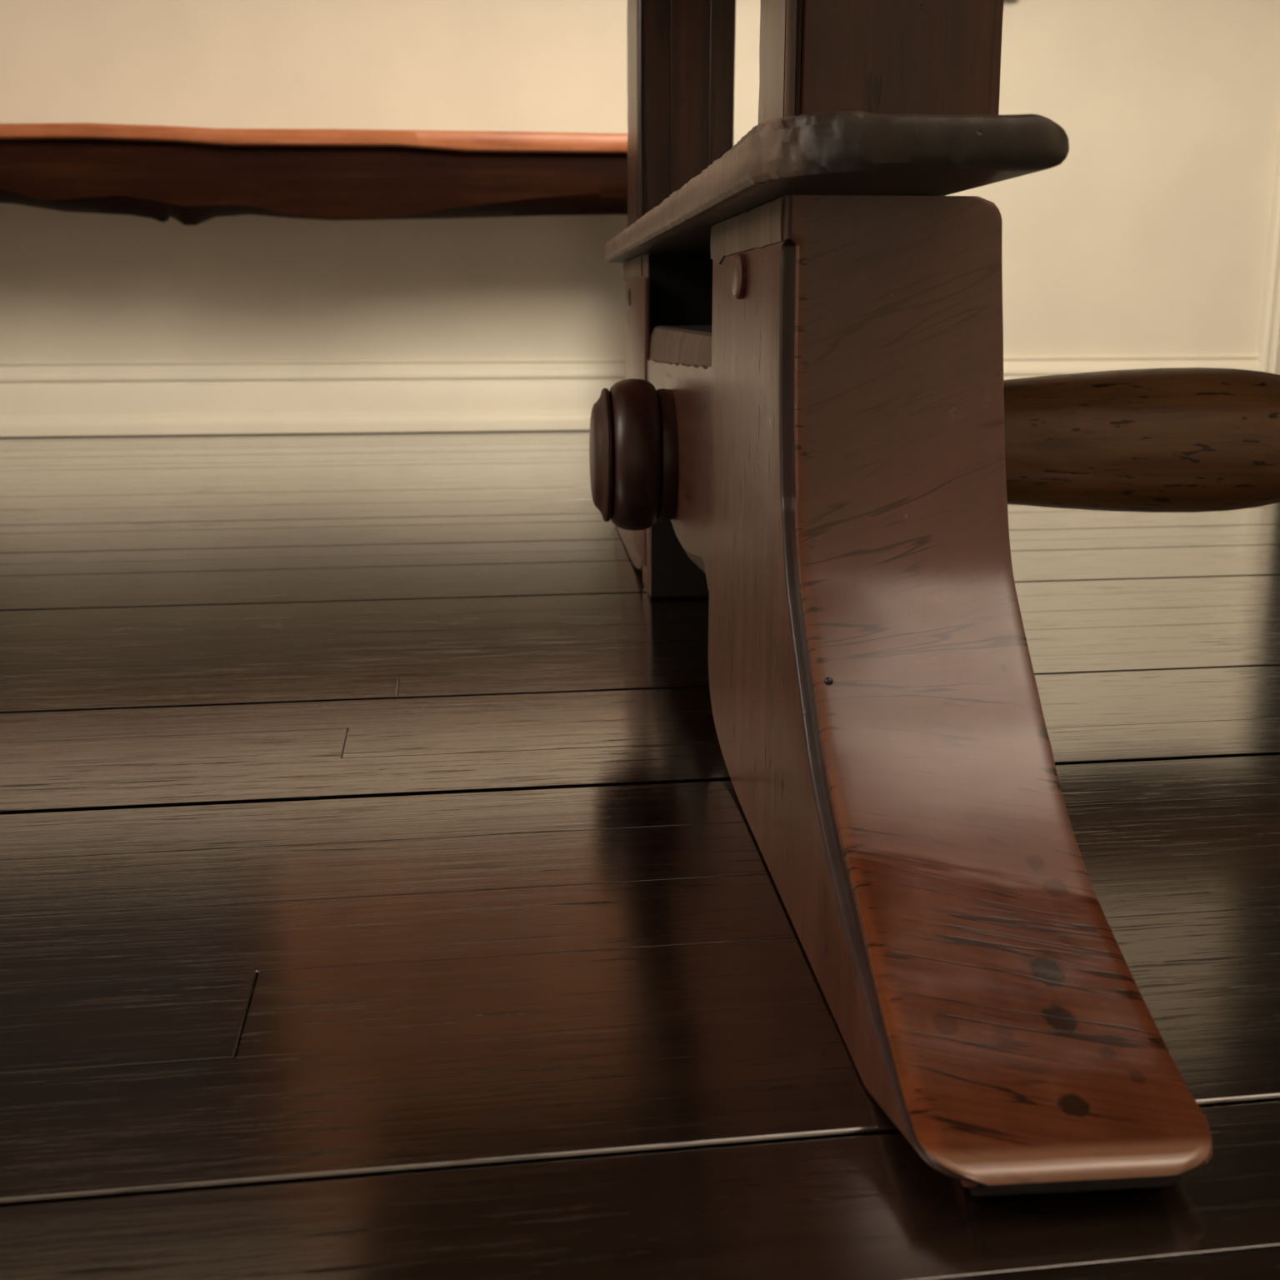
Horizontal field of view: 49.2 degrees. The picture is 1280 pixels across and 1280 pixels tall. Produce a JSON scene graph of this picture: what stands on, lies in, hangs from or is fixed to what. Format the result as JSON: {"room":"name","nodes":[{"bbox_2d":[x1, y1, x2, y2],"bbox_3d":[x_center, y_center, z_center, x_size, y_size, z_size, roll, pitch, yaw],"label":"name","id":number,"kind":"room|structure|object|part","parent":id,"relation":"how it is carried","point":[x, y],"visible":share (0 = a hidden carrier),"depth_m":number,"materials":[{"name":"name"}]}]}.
{"room":"dining room","nodes":[
{"label":"dining room","id":0,"kind":"room"},
{"bbox_2d":[0,430,1279,1279],"bbox_3d":[0.344,0.171,0.661,5.750,0.060,5.700,-2,14,-8],"label":"floor","id":1,"kind":"structure","parent":0,"point":[388,891],"depth_m":0.71,"materials":[{"name":"black wood"}]},
{"bbox_2d":[0,123,627,225],"bbox_3d":[-0.811,-0.742,2.991,1.950,0.633,0.411,-2,14,-8],"label":"wall shelf","id":2,"kind":"object","parent":1,"relation":"on","point":[187,175],"visible":0.88,"depth_m":2.78,"materials":[{"name":"orange wood"}]},
{"bbox_2d":[589,0,1279,1195],"bbox_3d":[0.872,-0.392,1.200,2.350,0.784,1.587,-1,13,-5],"label":"trestle table","id":3,"kind":"object","parent":1,"relation":"on","point":[814,431],"visible":1,"depth_m":0.66,"materials":[{"name":"brown wood"}]},
{"bbox_3d":[-0.003,-0.245,1.525,0.006,0.288,0.250,-1,13,-5],"label":"foot panel","id":4,"kind":"part","parent":3,"relation":"part of","materials":[{"name":"brown wood"}]},
{"bbox_3d":[0.024,-0.157,1.182,0.022,0.111,0.111,-1,13,-5],"label":"knob","id":5,"kind":"part","parent":3,"relation":"part of","materials":[{"name":"brown wood"}]},
{"bbox_3d":[0.060,-0.167,1.188,0.069,0.190,0.530,-1,13,-5],"label":"rail","id":6,"kind":"part","parent":3,"relation":"part of","materials":[{"name":"brown wood"}]},
{"bbox_3d":[0.042,-0.621,1.488,0.101,0.385,0.155,-1,13,-5],"label":"post","id":7,"kind":"part","parent":3,"relation":"part of","materials":[{"name":"brown wood"}]},
{"bbox_3d":[0.060,-0.327,1.094,0.119,0.026,1.174,-1,13,-5],"label":"plate","id":8,"kind":"part","parent":3,"relation":"part of","materials":[{"name":"brown wood"}]},
{"bbox_3d":[0.115,-0.421,0.652,0.101,0.385,0.096,-1,13,-5],"label":"post","id":9,"kind":"part","parent":3,"relation":"part of","materials":[{"name":"brown wood"}]},
{"bbox_2d":[0,0,1279,359],"bbox_3d":[-0.059,-1.731,3.160,5.750,2.520,0.100,-2,14,-8],"label":"wall","id":10,"kind":"structure","parent":0,"point":[1151,234],"depth_m":3.24,"materials":[{"name":"beige paint"}]},
{"bbox_2d":[0,354,1260,436],"bbox_3d":[-0.655,-0.574,3.276,4.526,0.169,0.043,-2,14,-8],"label":"baseboard","id":11,"kind":"structure","parent":10,"relation":"attached to","point":[115,397],"depth_m":3.26,"materials":[{"name":"beige paint"}]},
{"bbox_2d":[1256,129,1279,374],"bbox_3d":[2.062,-1.610,3.429,0.964,2.119,0.028,-2,14,-8],"label":"trim","id":12,"kind":"structure","parent":10,"relation":"attached to","point":[1268,347],"depth_m":3.53,"materials":[{"name":"beige paint"}]}
]}

